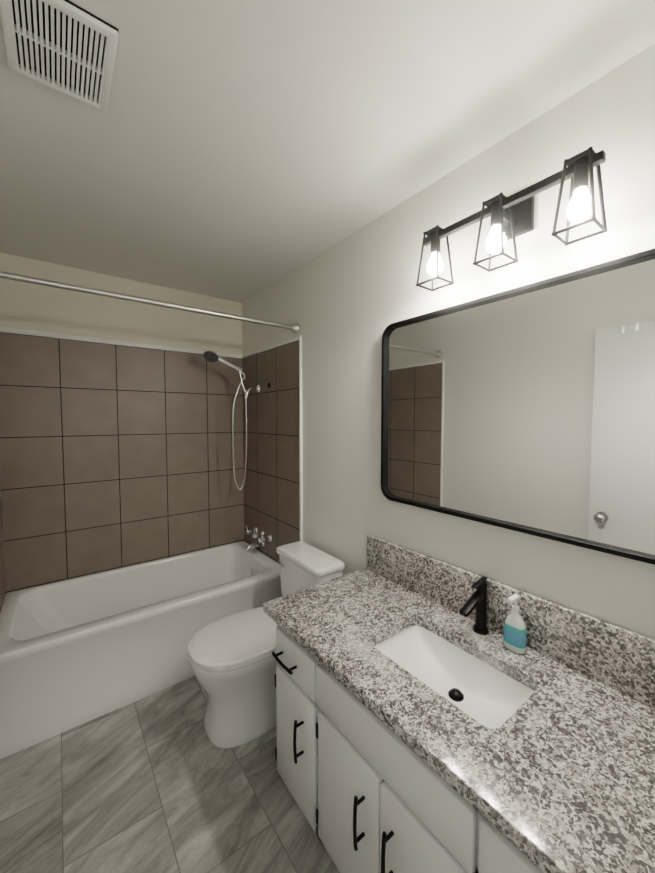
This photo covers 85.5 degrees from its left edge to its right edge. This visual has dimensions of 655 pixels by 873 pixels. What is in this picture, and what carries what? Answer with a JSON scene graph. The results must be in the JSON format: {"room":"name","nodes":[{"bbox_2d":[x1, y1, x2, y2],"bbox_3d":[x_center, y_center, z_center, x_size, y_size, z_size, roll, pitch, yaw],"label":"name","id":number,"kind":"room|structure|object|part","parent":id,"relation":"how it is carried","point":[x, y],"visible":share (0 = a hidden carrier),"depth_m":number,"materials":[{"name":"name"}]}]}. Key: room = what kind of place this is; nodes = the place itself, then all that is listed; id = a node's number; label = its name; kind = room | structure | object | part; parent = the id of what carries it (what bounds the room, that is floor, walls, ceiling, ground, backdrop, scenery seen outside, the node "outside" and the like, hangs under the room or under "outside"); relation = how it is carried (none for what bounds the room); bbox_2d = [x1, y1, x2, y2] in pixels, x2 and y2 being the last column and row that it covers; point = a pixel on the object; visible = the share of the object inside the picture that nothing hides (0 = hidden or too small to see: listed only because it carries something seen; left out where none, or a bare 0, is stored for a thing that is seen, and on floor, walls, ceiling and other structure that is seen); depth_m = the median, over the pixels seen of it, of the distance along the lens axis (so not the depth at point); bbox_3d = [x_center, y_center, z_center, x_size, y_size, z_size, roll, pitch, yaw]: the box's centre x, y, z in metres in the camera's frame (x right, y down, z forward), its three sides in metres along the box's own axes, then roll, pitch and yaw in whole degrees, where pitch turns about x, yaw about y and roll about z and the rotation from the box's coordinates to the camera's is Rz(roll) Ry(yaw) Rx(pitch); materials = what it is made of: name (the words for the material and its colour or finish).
{"room":"bathroom","nodes":[
{"label":"bathroom","id":0,"kind":"room"},
{"bbox_2d":[0,252,242,354],"bbox_3d":[-1.342,0.138,2.563,1.725,2.440,0.100,-2,4,-37],"label":"wall","id":1,"kind":"structure","parent":0,"point":[31,306],"depth_m":2.37,"materials":[{"name":"beige paint"}]},
{"bbox_2d":[0,327,242,357],"bbox_3d":[-1.308,-0.639,2.480,1.525,0.030,0.014,-2,4,-37],"label":"trim","id":2,"kind":"structure","parent":1,"relation":"attached to","point":[67,336],"depth_m":2.35,"materials":[{"name":"white"}]},
{"bbox_2d":[0,332,243,592],"bbox_3d":[-1.309,0.148,2.520,1.505,1.545,0.010,-2,4,-37],"label":"wall tile","id":3,"kind":"structure","parent":1,"relation":"attached to","point":[113,456],"depth_m":2.39,"materials":[{"name":"brown tile"}]},
{"bbox_2d":[0,676,339,872],"bbox_3d":[-0.454,1.444,1.457,1.725,0.060,3.035,-2,4,-37],"label":"floor","id":4,"kind":"structure","parent":0,"point":[159,782],"depth_m":1.37,"materials":[{"name":"tile"}]},
{"bbox_2d":[0,541,281,758],"bbox_3d":[-1.083,1.144,2.264,1.508,0.460,0.743,-2,4,-37],"label":"bathtub","id":5,"kind":"object","parent":4,"relation":"on","point":[76,651],"visible":0.75,"depth_m":1.93,"materials":[{"name":"white ceramic"}]},
{"bbox_2d":[187,541,343,747],"bbox_3d":[-0.328,1.030,1.832,0.745,0.730,0.436,-2,4,-37],"label":"toilet","id":6,"kind":"object","parent":4,"relation":"on","point":[232,661],"visible":0.52,"depth_m":1.66,"materials":[{"name":"white ceramic"}]},
{"bbox_3d":[-0.407,0.989,1.770,0.546,0.043,0.386,-2,4,-37],"label":"seat","id":7,"kind":"part","parent":6,"relation":"part of","materials":[{"name":"white plastic"}]},
{"bbox_3d":[-0.106,0.676,1.983,0.188,0.038,0.436,-2,4,-37],"label":"lid","id":8,"kind":"part","parent":6,"relation":"part of","materials":[{"name":"white ceramic"}]},
{"bbox_2d":[263,610,546,872],"bbox_3d":[0.374,1.085,1.104,0.604,0.692,1.290,-2,4,-37],"label":"bathroom vanity","id":9,"kind":"object","parent":4,"relation":"on","point":[374,803],"depth_m":1.01,"materials":[{"name":"white wood"}]},
{"bbox_3d":[-0.172,0.847,1.325,0.016,0.010,0.146,-2,4,-37],"label":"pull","id":10,"kind":"part","parent":9,"relation":"part of","materials":[{"name":"black metal"}]},
{"bbox_3d":[-0.115,1.088,1.261,0.016,0.161,0.011,-2,4,-37],"label":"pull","id":11,"kind":"part","parent":9,"relation":"part of","materials":[{"name":"black metal"}]},
{"bbox_3d":[-0.121,0.840,1.328,0.018,0.142,0.267,-2,4,-37],"label":"drawer","id":12,"kind":"part","parent":9,"relation":"part of","materials":[{"name":"white wood"}]},
{"bbox_3d":[-0.121,1.153,1.343,0.018,0.442,0.267,-2,4,-37],"label":"door","id":13,"kind":"part","parent":9,"relation":"part of","materials":[{"name":"white wood"}]},
{"bbox_3d":[-0.019,1.078,1.238,0.020,0.692,0.045,-2,4,-37],"label":"frame","id":14,"kind":"part","parent":9,"relation":"part of","materials":[{"name":"white wood"}]},
{"bbox_3d":[0.061,1.165,1.105,0.018,0.442,0.287,-2,4,-37],"label":"door","id":15,"kind":"part","parent":9,"relation":"part of","materials":[{"name":"white wood"}]},
{"bbox_3d":[0.079,1.100,1.007,0.016,0.161,0.011,-2,4,-37],"label":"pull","id":16,"kind":"part","parent":9,"relation":"part of","materials":[{"name":"black metal"}]},
{"bbox_3d":[0.093,1.044,1.014,0.033,0.010,0.009,-2,4,-37],"label":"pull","id":17,"kind":"part","parent":9,"relation":"part of","materials":[{"name":"black metal"}]},
{"bbox_3d":[0.093,1.155,1.020,0.033,0.010,0.009,-2,4,-37],"label":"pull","id":18,"kind":"part","parent":9,"relation":"part of","materials":[{"name":"black metal"}]},
{"bbox_3d":[0.146,1.105,0.919,0.016,0.161,0.011,-2,4,-37],"label":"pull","id":19,"kind":"part","parent":9,"relation":"part of","materials":[{"name":"black metal"}]},
{"bbox_3d":[0.159,1.048,0.927,0.033,0.010,0.009,-2,4,-37],"label":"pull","id":20,"kind":"part","parent":9,"relation":"part of","materials":[{"name":"black metal"}]},
{"bbox_3d":[0.141,0.857,0.984,0.018,0.142,0.573,-2,4,-37],"label":"panel","id":21,"kind":"part","parent":9,"relation":"part of","materials":[{"name":"white wood"}]},
{"bbox_3d":[0.233,1.176,0.878,0.018,0.442,0.270,-2,4,-37],"label":"door","id":22,"kind":"part","parent":9,"relation":"part of","materials":[{"name":"white wood"}]},
{"bbox_2d":[263,567,654,872],"bbox_3d":[0.371,0.720,1.108,0.588,0.036,1.332,-2,4,-37],"label":"countertop","id":23,"kind":"structure","parent":9,"relation":"on","point":[570,775],"depth_m":0.85,"materials":[{"name":"grey stone"}]},
{"bbox_2d":[371,618,538,733],"bbox_3d":[0.372,0.787,1.115,0.330,0.121,0.509,-2,4,-37],"label":"sink","id":24,"kind":"object","parent":23,"relation":"in","point":[480,687],"depth_m":1.20,"materials":[{"name":"white ceramic"}]},
{"bbox_2d":[459,575,494,637],"bbox_3d":[0.511,0.600,1.235,0.145,0.192,0.053,-2,4,-37],"label":"faucet","id":25,"kind":"object","parent":23,"relation":"on","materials":[{"name":"black metal"}]},
{"bbox_2d":[503,594,526,653],"bbox_3d":[0.609,0.608,1.156,0.063,0.180,0.068,-2,4,-37],"label":"soap dispenser","id":26,"kind":"object","parent":23,"relation":"on","point":[514,637],"visible":1,"depth_m":1.15,"materials":[{"name":"white"}]},
{"bbox_3d":[0.336,1.101,0.772,0.020,0.692,0.045,-2,4,-37],"label":"frame","id":27,"kind":"part","parent":9,"relation":"part of","materials":[{"name":"white wood"}]},
{"bbox_3d":[0.436,0.876,0.597,0.018,0.142,0.374,-2,4,-37],"label":"drawer","id":28,"kind":"part","parent":9,"relation":"part of","materials":[{"name":"white wood"}]},
{"bbox_2d":[0,0,654,302],"bbox_3d":[-0.454,-1.053,1.335,1.725,0.060,3.035,-2,4,-37],"label":"ceiling","id":29,"kind":"structure","parent":0,"point":[240,151],"depth_m":1.14,"materials":[{"name":"white paint"}]},
{"bbox_2d":[0,0,118,111],"bbox_3d":[-0.684,-0.992,0.909,0.225,0.019,0.272,-2,4,-37],"label":"fan","id":30,"kind":"object","parent":29,"relation":"attached to","point":[68,47],"visible":0.98,"depth_m":0.90,"materials":[{"name":"white plastic"}]},
{"bbox_2d":[242,44,654,638],"bbox_3d":[0.193,0.171,1.887,0.100,2.440,3.035,-2,4,-37],"label":"wall","id":31,"kind":"structure","parent":0,"point":[345,302],"depth_m":1.37,"materials":[{"name":"white paint"}]},
{"bbox_2d":[242,337,298,357],"bbox_3d":[-0.443,-0.639,2.591,0.014,0.020,0.885,-2,4,-37],"label":"trim","id":32,"kind":"structure","parent":31,"relation":"attached to","point":[275,346],"depth_m":2.50,"materials":[{"name":"white"}]},
{"bbox_2d":[242,340,299,561],"bbox_3d":[-0.441,0.362,2.641,0.010,1.985,0.885,-2,4,-37],"label":"wall tile","id":33,"kind":"structure","parent":31,"relation":"attached to","point":[271,495],"depth_m":2.56,"materials":[{"name":"brown tile"}]},
{"bbox_2d":[203,350,270,489],"bbox_3d":[-0.650,-0.100,2.549,0.408,1.017,0.257,-2,4,-37],"label":"shower","id":34,"kind":"object","parent":33,"relation":"attached to","point":[210,356],"visible":1,"depth_m":2.61,"materials":[{"name":"silver metal"}]},
{"bbox_2d":[245,525,271,550],"bbox_3d":[-0.555,0.777,2.684,0.144,0.157,0.302,-2,4,-37],"label":"tub faucet","id":35,"kind":"object","parent":33,"relation":"attached to","point":[262,539],"visible":1,"depth_m":2.68,"materials":[{"name":"silver metal"}]},
{"bbox_3d":[-0.557,0.831,2.685,0.140,0.049,0.034,-2,4,-37],"label":"spout","id":36,"kind":"part","parent":35,"relation":"part of","materials":[{"name":"silver metal"}]},
{"bbox_2d":[299,336,302,541],"bbox_3d":[-0.171,0.370,2.280,0.016,2.005,0.016,-2,4,-37],"label":"trim","id":37,"kind":"structure","parent":31,"relation":"attached to","point":[300,443],"depth_m":2.26,"materials":[{"name":"white"}]},
{"bbox_2d":[367,534,654,709],"bbox_3d":[0.602,0.607,1.266,0.022,0.175,1.312,-2,4,-37],"label":"backsplash","id":38,"kind":"structure","parent":31,"relation":"attached to","point":[620,658],"depth_m":1.11,"materials":[{"name":"grey stone"}]},
{"bbox_2d":[416,147,607,291],"bbox_3d":[0.560,-0.667,1.136,0.173,0.242,0.552,-2,4,-37],"label":"light","id":39,"kind":"object","parent":31,"relation":"attached to","point":[512,216],"visible":1,"depth_m":1.07,"materials":[{"name":"black metal"}]},
{"bbox_2d":[430,231,439,253],"bbox_3d":[0.394,-0.703,1.291,0.034,0.071,0.034,-2,4,-37],"label":"socket","id":40,"kind":"object","parent":39,"relation":"attached to","point":[433,234],"depth_m":1.28,"materials":[{"name":"black metal"}]},
{"bbox_3d":[0.394,-0.628,1.295,0.059,0.083,0.059,-2,4,-37],"label":"bulb","id":41,"kind":"part","parent":39,"relation":"part of","materials":[{"name":"white glass"}]},
{"bbox_3d":[0.530,-0.733,1.110,0.054,0.006,0.054,-2,4,-37],"label":"plate","id":42,"kind":"part","parent":39,"relation":"part of","materials":[{"name":"black metal"}]},
{"bbox_2d":[490,200,499,228],"bbox_3d":[0.530,-0.695,1.112,0.034,0.071,0.034,-2,4,-37],"label":"socket","id":43,"kind":"object","parent":39,"relation":"attached to","point":[494,204],"depth_m":1.10,"materials":[{"name":"black metal"}]},
{"bbox_3d":[0.530,-0.620,1.115,0.059,0.083,0.059,-2,4,-37],"label":"bulb","id":44,"kind":"part","parent":39,"relation":"part of","materials":[{"name":"white glass"}]},
{"bbox_3d":[0.572,-0.702,1.143,0.105,0.020,0.024,-2,4,-37],"label":"arm","id":45,"kind":"part","parent":39,"relation":"part of"},
{"bbox_3d":[0.667,-0.724,0.930,0.054,0.006,0.054,-2,4,-37],"label":"plate","id":46,"kind":"part","parent":39,"relation":"part of","materials":[{"name":"black metal"}]},
{"bbox_3d":[0.667,-0.611,0.936,0.059,0.083,0.059,-2,4,-37],"label":"bulb","id":47,"kind":"part","parent":39,"relation":"part of","materials":[{"name":"white glass"}]},
{"bbox_2d":[573,157,588,192],"bbox_3d":[0.667,-0.686,0.932,0.034,0.071,0.034,-2,4,-37],"label":"socket","id":48,"kind":"object","parent":39,"relation":"attached to","point":[580,164],"depth_m":0.92,"materials":[{"name":"black metal"}]},
{"bbox_2d":[381,248,654,564],"bbox_3d":[0.601,-0.089,1.231,0.027,0.807,1.118,-2,4,-37],"label":"mirror","id":49,"kind":"object","parent":31,"relation":"attached to","point":[529,409],"visible":0.98,"depth_m":1.14,"materials":[{"name":"black mirror"}]},
{"bbox_3d":[-1.101,0.219,0.905,0.100,2.440,3.035,-2,4,-37],"label":"wall","id":50,"kind":"structure","parent":0,"visible":0},
{"bbox_2d":[0,474,5,609],"bbox_3d":[-1.647,0.407,1.725,0.010,1.985,0.885,-2,4,-37],"label":"wall tile","id":51,"kind":"structure","parent":50,"relation":"attached to","point":[2,581],"depth_m":2.02,"materials":[{"name":"brown tile"}]},
{"bbox_2d":[0,271,298,333],"bbox_3d":[-0.806,-0.672,1.818,1.523,0.068,0.068,-2,4,-37],"label":"curtain rod","id":52,"kind":"object","parent":50,"relation":"attached to","point":[294,328],"visible":1,"depth_m":1.72,"materials":[{"name":"silver metal"}]}
]}

